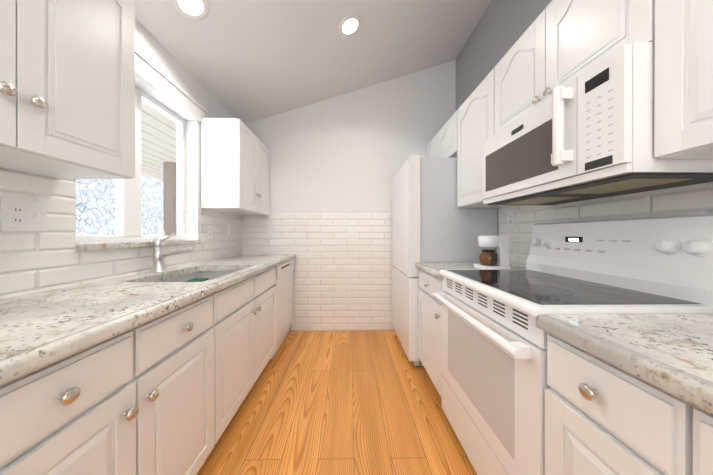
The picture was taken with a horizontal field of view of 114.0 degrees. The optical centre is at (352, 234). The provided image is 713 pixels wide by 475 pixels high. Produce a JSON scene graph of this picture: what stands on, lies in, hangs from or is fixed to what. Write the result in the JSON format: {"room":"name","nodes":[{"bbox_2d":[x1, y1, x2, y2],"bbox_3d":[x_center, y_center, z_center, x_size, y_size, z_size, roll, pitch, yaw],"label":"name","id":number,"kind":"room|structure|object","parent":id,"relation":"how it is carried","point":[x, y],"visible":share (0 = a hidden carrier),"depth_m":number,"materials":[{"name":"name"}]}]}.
{"room":"kitchen","nodes":[
{"label":"kitchen","id":0,"kind":"room"},
{"bbox_2d":[135,18,233,204],"bbox_3d":[-1.353,-0.152,-0.056,0.150,2.600,6.000,0,0,-1],"label":"wall","id":1,"kind":"structure","parent":0,"point":[152,48],"depth_m":1.90,"materials":[{"name":"white paint"}]},
{"bbox_2d":[0,0,134,178],"bbox_3d":[-1.101,-0.658,0.655,0.357,0.830,0.725,0,0,-1],"label":"upper cabinet","id":2,"kind":"object","parent":1,"relation":"attached to","point":[67,89],"visible":1,"depth_m":0.79,"materials":[{"name":"white wood"}]},
{"bbox_2d":[0,168,241,299],"bbox_3d":[-1.346,0.014,0.742,0.126,0.535,3.994,0,0,-1],"label":"wall tile","id":3,"kind":"structure","parent":1,"relation":"attached to","point":[50,258],"depth_m":1.04,"materials":[{"name":"white tile"}]},
{"bbox_2d":[1,198,46,230],"bbox_3d":[-1.276,-0.074,0.906,0.015,0.118,0.124,0,0,-1],"label":"electrical outlet","id":4,"kind":"object","parent":3,"relation":"attached to","point":[20,215],"visible":1,"depth_m":0.90,"materials":[{"name":"white plastic"}]},
{"bbox_2d":[207,225,211,237],"bbox_3d":[-1.295,-0.026,2.096,0.008,0.118,0.072,0,0,-1],"label":"electrical outlet","id":5,"kind":"object","parent":3,"relation":"attached to","point":[209,231],"visible":1,"depth_m":2.09,"materials":[{"name":"white plastic"}]},
{"bbox_2d":[226,223,229,234],"bbox_3d":[-1.296,-0.056,2.416,0.015,0.118,0.072,0,0,-1],"label":"electrical outlet","id":6,"kind":"object","parent":3,"relation":"attached to","point":[227,229],"visible":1,"depth_m":2.40,"materials":[{"name":"white plastic"}]},
{"bbox_2d":[76,86,184,242],"bbox_3d":[-1.421,-0.457,1.508,0.053,0.996,0.870,0,0,-1],"label":"window","id":7,"kind":"structure","parent":1,"relation":"in","point":[127,198],"depth_m":1.51,"materials":[{"name":"white"}]},
{"bbox_2d":[76,240,200,250],"bbox_3d":[-1.342,0.059,1.510,0.145,0.032,0.866,0,0,-1],"label":"window sill","id":8,"kind":"structure","parent":1,"relation":"attached to","point":[101,246],"depth_m":1.28,"materials":[{"name":"stone"}]},
{"bbox_2d":[158,228,167,240],"bbox_3d":[-1.330,-0.001,1.610,0.072,0.085,0.072,0,0,-1],"label":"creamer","id":9,"kind":"object","parent":8,"relation":"on","point":[161,232],"visible":0.65,"depth_m":1.60,"materials":[{"name":"white ceramic"}]},
{"bbox_2d":[135,47,206,122],"bbox_3d":[-1.282,-1.023,1.509,0.034,0.133,1.030,0,0,-1],"label":"trim header","id":10,"kind":"object","parent":1,"relation":"attached to","point":[150,72],"visible":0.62,"depth_m":1.58,"materials":[{"name":"white wood"}]},
{"bbox_2d":[201,118,269,214],"bbox_3d":[-1.124,-0.612,2.358,0.357,0.768,0.762,0,0,-1],"label":"upper cabinet","id":11,"kind":"object","parent":1,"relation":"attached to","point":[235,165],"visible":1,"depth_m":1.98,"materials":[{"name":"white wood"}]},
{"bbox_2d":[135,0,491,123],"bbox_3d":[-0.003,-1.752,-0.040,2.950,1.043,6.000,0,0,-1],"label":"ceiling","id":12,"kind":"structure","parent":0,"point":[246,61],"depth_m":2.00,"materials":[{"name":"white paint"}]},
{"bbox_2d":[172,0,208,19],"bbox_3d":[-0.977,-1.392,1.398,0.187,0.063,0.194,0,0,-1],"label":"recessed light","id":13,"kind":"object","parent":12,"relation":"in","point":[195,9],"visible":1,"depth_m":1.42,"materials":[{"name":"white"}]},
{"bbox_2d":[339,14,361,36],"bbox_3d":[-0.023,-1.693,1.880,0.187,0.063,0.194,0,0,-1],"label":"recessed light","id":14,"kind":"object","parent":12,"relation":"in","point":[349,25],"visible":1,"depth_m":1.87,"materials":[{"name":"white"}]},
{"bbox_2d":[196,330,476,474],"bbox_3d":[-0.003,1.198,-0.035,2.950,0.100,6.000,0,0,-1],"label":"floor","id":15,"kind":"structure","parent":0,"point":[341,402],"depth_m":1.45,"materials":[{"name":"brown wood"}]},
{"bbox_2d":[200,259,294,370],"bbox_3d":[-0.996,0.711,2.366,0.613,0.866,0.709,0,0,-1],"label":"base cabinet","id":16,"kind":"object","parent":15,"relation":"on","point":[244,324],"depth_m":1.51,"materials":[{"name":"white wood"}]},
{"bbox_2d":[0,254,295,385],"bbox_3d":[-0.966,0.338,1.047,0.637,0.205,3.392,0,0,-1],"label":"countertop","id":17,"kind":"structure","parent":16,"relation":"on","point":[39,330],"depth_m":0.76,"materials":[{"name":"stone"}]},
{"bbox_2d":[153,232,194,272],"bbox_3d":[-1.118,0.110,1.454,0.264,0.248,0.068,0,0,-1],"label":"faucet","id":18,"kind":"object","parent":17,"relation":"on","point":[159,254],"visible":1,"depth_m":1.44,"materials":[{"name":"silver metal"}]},
{"bbox_2d":[184,278,208,281],"bbox_3d":[-0.999,0.301,1.480,0.090,0.028,0.110,0,0,-1],"label":"sponge","id":19,"kind":"object","parent":17,"relation":"in","point":[198,279],"visible":0.48,"depth_m":1.48,"materials":[{"name":"green"}]},
{"bbox_2d":[418,269,443,397],"bbox_3d":[0.882,0.712,1.708,0.717,0.866,0.495,0,0,-1],"label":"base cabinet","id":20,"kind":"object","parent":15,"relation":"on","point":[429,330],"visible":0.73,"depth_m":1.65,"materials":[{"name":"white wood"}]},
{"bbox_2d":[415,262,525,278],"bbox_3d":[0.884,0.256,1.708,0.712,0.042,0.498,0,0,-1],"label":"countertop","id":21,"kind":"structure","parent":20,"relation":"on","point":[433,268],"depth_m":1.71,"materials":[{"name":"stone"}]},
{"bbox_2d":[474,220,517,268],"bbox_3d":[1.044,0.058,1.656,0.376,0.351,0.327,0,0,-1],"label":"coffee maker","id":22,"kind":"object","parent":21,"relation":"on","point":[495,255],"visible":0.96,"depth_m":1.52,"materials":[{"name":"white plastic"},{"name":"brown glass"}]},
{"bbox_2d":[392,156,496,365],"bbox_3d":[0.848,0.236,2.355,0.760,1.816,0.790,0,0,-1],"label":"fridge","id":23,"kind":"object","parent":15,"relation":"on","point":[432,221],"visible":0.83,"depth_m":1.97,"materials":[{"name":"white painted metal"}]},
{"bbox_2d":[433,213,712,474],"bbox_3d":[0.858,0.538,1.076,0.728,1.215,0.760,0,0,-1],"label":"range","id":24,"kind":"object","parent":15,"relation":"on","point":[494,359],"visible":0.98,"depth_m":0.90,"materials":[{"name":"white metal"}]},
{"bbox_2d":[545,334,620,474],"bbox_3d":[0.913,0.714,0.517,0.688,0.866,0.351,0,0,-1],"label":"base cabinet","id":25,"kind":"object","parent":15,"relation":"on","point":[602,417],"depth_m":0.58,"materials":[{"name":"white wood"}]},
{"bbox_2d":[536,313,712,414],"bbox_3d":[0.907,0.259,0.034,0.712,0.042,1.317,0,0,-1],"label":"countertop","id":26,"kind":"structure","parent":25,"relation":"on","point":[671,354],"depth_m":0.51,"materials":[{"name":"stone"}]},
{"bbox_2d":[621,370,712,474],"bbox_3d":[0.918,0.714,0.142,0.688,0.866,0.650,0,0,-1],"label":"base cabinet","id":27,"kind":"object","parent":15,"relation":"on","point":[662,433],"depth_m":0.43,"materials":[{"name":"white wood"}]},
{"bbox_2d":[245,60,455,212],"bbox_3d":[-0.042,-0.607,2.837,2.850,3.500,0.150,0,0,-1],"label":"wall","id":28,"kind":"structure","parent":0,"point":[352,151],"depth_m":2.76,"materials":[{"name":"white paint"}]},
{"bbox_2d":[242,213,393,330],"bbox_3d":[-0.038,0.443,2.760,2.544,1.400,0.006,0,0,-1],"label":"wall tile","id":29,"kind":"structure","parent":28,"relation":"attached to","point":[342,281],"depth_m":2.75,"materials":[{"name":"white tile"}]},
{"bbox_2d":[267,223,273,232],"bbox_3d":[-0.976,-0.077,2.735,0.072,0.118,0.015,0,0,-1],"label":"electrical outlet","id":30,"kind":"object","parent":29,"relation":"attached to","point":[270,227],"visible":1,"depth_m":2.74,"materials":[{"name":"white plastic"}]},
{"bbox_2d":[349,230,354,239],"bbox_3d":[-0.016,0.008,2.748,0.072,0.118,0.015,0,0,-1],"label":"electrical outlet","id":31,"kind":"object","parent":29,"relation":"attached to","point":[351,234],"visible":1,"depth_m":2.75,"materials":[{"name":"white plastic"}]},
{"bbox_2d":[456,0,551,235],"bbox_3d":[1.345,-0.602,-0.020,0.154,3.500,6.000,0,0,-1],"label":"wall","id":32,"kind":"structure","parent":0,"point":[501,28],"depth_m":2.07,"materials":[{"name":"white paint"}]},
{"bbox_2d":[426,111,456,157],"bbox_3d":[1.038,-0.881,2.365,0.387,0.350,0.807,0,0,-1],"label":"upper cabinet","id":33,"kind":"object","parent":32,"relation":"attached to","point":[442,143],"visible":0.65,"depth_m":2.19,"materials":[{"name":"white wood"}]},
{"bbox_2d":[457,68,511,207],"bbox_3d":[1.047,-0.641,1.709,0.387,0.828,0.499,0,0,-1],"label":"upper cabinet","id":34,"kind":"object","parent":32,"relation":"attached to","point":[475,120],"visible":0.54,"depth_m":1.70,"materials":[{"name":"white wood"}]},
{"bbox_2d":[494,0,654,133],"bbox_3d":[1.056,-0.818,1.076,0.387,0.472,0.760,0,0,-1],"label":"upper cabinet","id":35,"kind":"object","parent":32,"relation":"attached to","point":[560,43],"visible":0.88,"depth_m":0.99,"materials":[{"name":"white wood"}]},
{"bbox_2d":[482,42,712,204],"bbox_3d":[1.004,-0.380,1.076,0.491,0.398,0.756,0,0,-1],"label":"over-the-range microwave","id":36,"kind":"object","parent":32,"relation":"attached to","point":[587,134],"visible":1,"depth_m":0.82,"materials":[{"name":"white"}]},
{"bbox_2d":[500,182,712,266],"bbox_3d":[1.264,0.014,0.365,0.006,0.535,3.170,0,0,-1],"label":"wall tile","id":37,"kind":"structure","parent":32,"relation":"attached to","point":[689,199],"depth_m":1.14,"materials":[{"name":"white tile"}]},
{"bbox_2d":[508,211,514,226],"bbox_3d":[1.235,-0.120,1.810,0.008,0.118,0.072,0,0,-1],"label":"electrical outlet","id":38,"kind":"object","parent":37,"relation":"attached to","point":[511,216],"visible":0.85,"depth_m":1.80,"materials":[{"name":"white plastic"}]},
{"bbox_2d":[654,0,712,158],"bbox_3d":[1.066,-0.639,0.285,0.387,0.828,0.817,0,0,-1],"label":"upper cabinet","id":39,"kind":"object","parent":32,"relation":"attached to","point":[683,108],"visible":1,"depth_m":0.63,"materials":[{"name":"white wood"}]},
{"label":"outside","id":40,"kind":"structure","parent":0,"visible":0},
{"bbox_2d":[74,175,162,242],"bbox_3d":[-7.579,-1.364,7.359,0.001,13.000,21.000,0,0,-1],"label":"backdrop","id":41,"kind":"structure","parent":40,"point":[99,205],"depth_m":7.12,"materials":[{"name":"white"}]},
{"bbox_2d":[141,100,176,234],"bbox_3d":[-2.723,0.193,2.927,2.490,2.900,10.000,0,0,-1],"label":"porch","id":42,"kind":"object","parent":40,"point":[162,155],"depth_m":3.45,"materials":[{"name":"beige"}]}
]}

